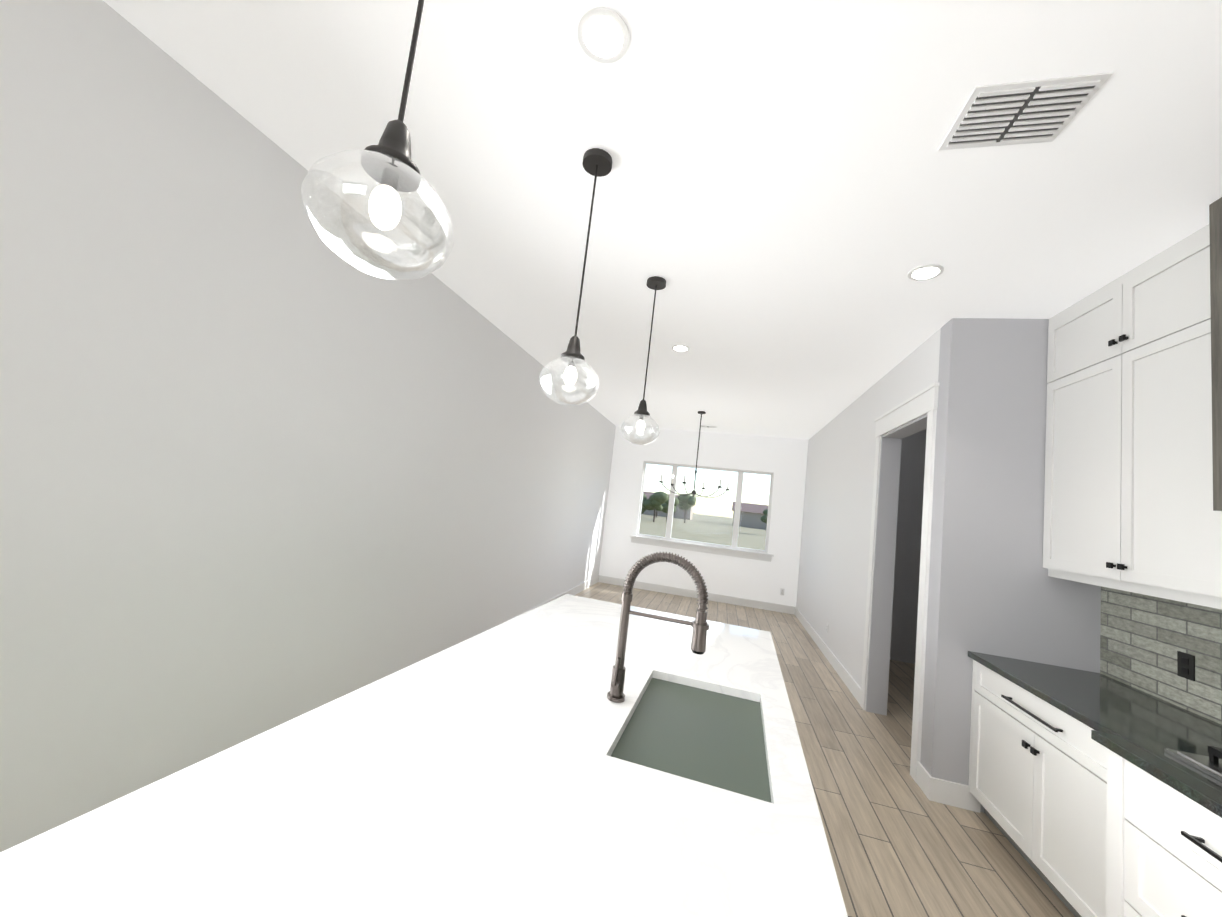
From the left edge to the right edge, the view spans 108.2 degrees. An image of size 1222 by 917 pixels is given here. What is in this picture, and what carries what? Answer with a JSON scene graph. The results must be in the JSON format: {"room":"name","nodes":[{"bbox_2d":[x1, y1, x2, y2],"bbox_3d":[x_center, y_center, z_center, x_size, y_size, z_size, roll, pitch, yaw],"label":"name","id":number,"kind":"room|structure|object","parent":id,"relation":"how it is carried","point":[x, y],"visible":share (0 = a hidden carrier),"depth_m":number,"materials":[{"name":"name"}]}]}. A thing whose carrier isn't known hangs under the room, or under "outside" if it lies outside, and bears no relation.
{"room":"kitchen","nodes":[
{"label":"kitchen","id":0,"kind":"room"},
{"bbox_2d":[0,0,615,852],"bbox_3d":[-1.765,0.053,2.204,0.160,3.050,13.720,5,-6,15],"label":"wall","id":1,"kind":"structure","parent":0,"point":[268,460],"depth_m":1.91,"materials":[{"name":"white paint"}]},
{"bbox_2d":[506,576,597,621],"bbox_3d":[-1.849,1.504,2.044,0.014,0.130,13.400,5,-6,15],"label":"baseboard","id":2,"kind":"structure","parent":1,"relation":"attached to","point":[587,584],"depth_m":7.19,"materials":[{"name":"white wood"}]},
{"bbox_2d":[103,0,1221,439],"bbox_3d":[0.600,-1.315,1.783,4.690,0.120,13.720,5,-6,15],"label":"ceiling","id":3,"kind":"structure","parent":0,"point":[789,196],"depth_m":1.84,"materials":[{"name":"white paint"}]},
{"bbox_2d":[300,0,453,279],"bbox_3d":[-0.376,-0.896,0.874,0.256,1.101,0.256,5,-6,15],"label":"pendant light","id":4,"kind":"object","parent":3,"relation":"hanging from","point":[389,165],"visible":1,"depth_m":0.81,"materials":[{"name":"clear glass"}]},
{"bbox_2d":[539,148,611,405],"bbox_3d":[-0.121,-0.770,1.895,0.256,1.101,0.256,5,-6,15],"label":"pendant light","id":5,"kind":"object","parent":3,"relation":"hanging from","point":[597,162],"visible":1,"depth_m":1.84,"materials":[{"name":"clear glass"}]},
{"bbox_2d":[577,7,629,63],"bbox_3d":[-0.024,-1.357,1.425,0.170,0.008,0.170,5,-6,15],"label":"recessed light","id":6,"kind":"object","parent":3,"relation":"in","point":[603,34],"visible":1,"depth_m":1.42,"materials":[{"name":"white plastic"}]},
{"bbox_2d":[620,276,665,444],"bbox_3d":[0.240,-0.633,2.888,0.256,1.101,0.256,5,-6,15],"label":"pendant light","id":7,"kind":"object","parent":3,"relation":"hanging from","point":[641,413],"visible":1,"depth_m":2.83,"materials":[{"name":"clear glass"}]},
{"bbox_2d":[672,345,689,351],"bbox_3d":[0.647,-1.023,4.112,0.170,0.008,0.170,5,-6,15],"label":"recessed light","id":8,"kind":"object","parent":3,"relation":"in","point":[681,348],"visible":1,"depth_m":4.10,"materials":[{"name":"white plastic"}]},
{"bbox_2d":[659,411,729,497],"bbox_3d":[1.291,-0.068,6.594,1.015,1.280,1.035,5,-6,15],"label":"chandelier","id":9,"kind":"object","parent":3,"relation":"hanging from","point":[693,493],"visible":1,"depth_m":6.55,"materials":[{"name":"brown metal"}]},
{"bbox_2d":[699,425,716,427],"bbox_3d":[1.698,-0.553,7.747,0.300,0.012,0.150,5,-6,15],"label":"ceiling vent","id":10,"kind":"object","parent":3,"relation":"in","point":[703,426],"visible":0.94,"depth_m":7.71,"materials":[{"name":"white metal"}]},
{"bbox_2d":[907,264,943,280],"bbox_3d":[1.773,-1.046,2.494,0.170,0.008,0.170,5,-6,15],"label":"recessed light","id":11,"kind":"object","parent":3,"relation":"in","point":[925,272],"visible":1,"depth_m":2.48,"materials":[{"name":"white plastic"}]},
{"bbox_2d":[938,72,1113,150],"bbox_3d":[1.397,-1.179,1.525,0.360,0.012,0.260,5,-6,15],"label":"ceiling vent","id":12,"kind":"object","parent":3,"relation":"in","point":[1029,112],"visible":1,"depth_m":1.50,"materials":[{"name":"white metal"}]},
{"bbox_2d":[632,678,751,789],"bbox_3d":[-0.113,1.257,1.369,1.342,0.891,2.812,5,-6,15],"label":"sink","id":13,"kind":"object","parent":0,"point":[698,731],"depth_m":1.36,"materials":[{"name":"grey metal"}]},
{"bbox_2d":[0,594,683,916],"bbox_3d":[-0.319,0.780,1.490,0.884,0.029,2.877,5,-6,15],"label":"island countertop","id":14,"kind":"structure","parent":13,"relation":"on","point":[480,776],"depth_m":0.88,"materials":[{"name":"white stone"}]},
{"bbox_2d":[572,616,847,916],"bbox_3d":[0.297,0.834,1.304,0.614,0.029,2.867,5,-6,15],"label":"island countertop","id":15,"kind":"structure","parent":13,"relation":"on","point":[673,844],"depth_m":0.92,"materials":[{"name":"white stone"}]},
{"bbox_2d":[607,552,708,702],"bbox_3d":[0.161,0.562,1.454,0.309,0.503,0.096,5,-6,15],"label":"faucet","id":16,"kind":"object","parent":15,"relation":"on","point":[699,624],"visible":1,"depth_m":1.47,"materials":[{"name":"grey metal"}]},
{"bbox_2d":[599,426,807,606],"bbox_3d":[1.653,1.027,8.268,3.870,3.050,0.160,5,-6,15],"label":"wall","id":17,"kind":"structure","parent":0,"point":[784,460],"depth_m":8.12,"materials":[{"name":"white paint"}]},
{"bbox_2d":[598,575,793,613],"bbox_3d":[1.460,2.460,8.048,3.480,0.130,0.014,5,-6,15],"label":"baseboard","id":18,"kind":"structure","parent":17,"relation":"attached to","point":[603,579],"depth_m":7.96,"materials":[{"name":"white wood"}]},
{"bbox_2d":[630,461,773,561],"bbox_3d":[1.699,0.931,8.211,2.590,1.580,0.170,5,-6,15],"label":"window","id":19,"kind":"structure","parent":17,"relation":"in","point":[669,541],"depth_m":8.14,"materials":[{"name":"white"}]},
{"bbox_2d":[574,582,1074,916],"bbox_3d":[0.823,1.874,1.331,5.910,0.120,13.720,5,-6,15],"label":"floor","id":20,"kind":"structure","parent":0,"point":[900,844],"depth_m":2.54,"materials":[{"name":"brown wood"}]},
{"bbox_2d":[968,660,1095,916],"bbox_3d":[2.345,1.618,2.067,0.627,0.874,1.104,5,-6,15],"label":"base cabinet","id":21,"kind":"object","parent":20,"relation":"on","point":[1026,756],"depth_m":2.15,"materials":[{"name":"white wood"}]},
{"bbox_2d":[968,651,1221,817],"bbox_3d":[1.561,0.774,-1.002,0.742,0.034,7.597,5,-6,15],"label":"countertop","id":22,"kind":"structure","parent":21,"relation":"on","point":[1142,730],"depth_m":1.89,"materials":[{"name":"grey stone"}]},
{"bbox_2d":[1164,745,1221,781],"bbox_3d":[2.133,0.992,1.093,0.520,0.058,0.900,5,-6,15],"label":"cooktop","id":23,"kind":"object","parent":22,"relation":"in","point":[1211,765],"visible":1,"depth_m":1.51,"materials":[{"name":"silver metal"}]},
{"bbox_2d":[1084,732,1221,916],"bbox_3d":[2.048,1.487,1.052,0.711,0.874,1.150,5,-6,15],"label":"base cabinet","id":24,"kind":"object","parent":20,"relation":"on","point":[1085,824],"depth_m":1.52,"materials":[{"name":"white wood"}]},
{"bbox_2d":[796,328,940,759],"bbox_3d":[2.847,0.895,5.422,0.160,3.050,5.100,5,-6,15],"label":"wall","id":25,"kind":"structure","parent":0,"point":[834,548],"depth_m":4.98,"materials":[{"name":"white paint"}]},
{"bbox_2d":[794,607,860,703],"bbox_3d":[2.719,2.393,5.803,0.014,0.130,3.750,5,-6,15],"label":"baseboard","id":26,"kind":"structure","parent":25,"relation":"attached to","point":[851,684],"depth_m":5.03,"materials":[{"name":"white wood"}]},
{"bbox_2d":[860,382,939,781],"bbox_3d":[2.340,0.861,3.528,0.190,2.645,1.250,5,-6,15],"label":"door frame","id":27,"kind":"structure","parent":25,"relation":"attached to","point":[897,424],"depth_m":3.92,"materials":[{"name":"white wood"}]},
{"bbox_2d":[890,429,926,663],"bbox_3d":[3.647,1.021,5.767,1.230,3.050,0.100,5,-6,15],"label":"wall","id":28,"kind":"structure","parent":0,"point":[907,564],"depth_m":5.64,"materials":[{"name":"grey paint"}]},
{"bbox_2d":[920,318,1100,812],"bbox_3d":[3.197,0.671,2.632,2.200,3.050,0.160,5,-6,15],"label":"wall","id":29,"kind":"structure","parent":0,"point":[995,589],"depth_m":2.78,"materials":[{"name":"grey paint"}]},
{"bbox_2d":[922,771,980,812],"bbox_3d":[2.062,2.017,2.658,0.264,0.130,0.014,5,-6,15],"label":"baseboard","id":30,"kind":"structure","parent":29,"relation":"attached to","point":[950,793],"depth_m":2.66,"materials":[{"name":"white wood"}]},
{"bbox_2d":[1100,586,1221,724],"bbox_3d":[1.968,0.138,-1.470,0.160,3.050,8.460,5,-6,15],"label":"wall","id":31,"kind":"structure","parent":0,"point":[1144,639],"depth_m":2.22,"materials":[{"name":"grey tile"}]},
{"bbox_2d":[1043,224,1221,603],"bbox_3d":[2.720,-0.169,2.201,0.287,1.578,1.093,5,-6,15],"label":"upper cabinet","id":32,"kind":"object","parent":31,"relation":"attached to","point":[1128,497],"depth_m":2.15,"materials":[{"name":"white wood"}]},
{"bbox_2d":[1177,651,1194,680],"bbox_3d":[2.736,0.987,2.106,0.008,0.116,0.076,5,-6,15],"label":"electrical outlet","id":33,"kind":"object","parent":31,"relation":"attached to","point":[1186,665],"visible":1,"depth_m":2.10,"materials":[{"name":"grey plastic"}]},
{"bbox_2d":[1209,197,1221,510],"bbox_3d":[2.430,-0.463,1.189,0.387,1.252,1.060,5,-6,15],"label":"range hood","id":34,"kind":"object","parent":31,"relation":"attached to","point":[1215,217],"visible":1,"depth_m":1.73,"materials":[{"name":"grey wood"}]},
{"label":"outside","id":35,"kind":"structure","parent":0,"visible":0},
{"bbox_2d":[639,513,765,549],"bbox_3d":[37.067,20.491,147.665,300.000,0.100,290.000,5,-6,15],"label":"ground","id":36,"kind":"structure","parent":35,"point":[720,529],"depth_m":47.45,"materials":[{"name":"green plant"}]},
{"bbox_2d":[641,491,767,529],"bbox_3d":[2.594,7.408,78.786,84.599,4.900,46.808,5,-6,15],"label":"scenery","id":37,"kind":"structure","parent":36,"relation":"on","point":[656,506],"depth_m":83.28,"materials":[{"name":"green plant"}]}
]}

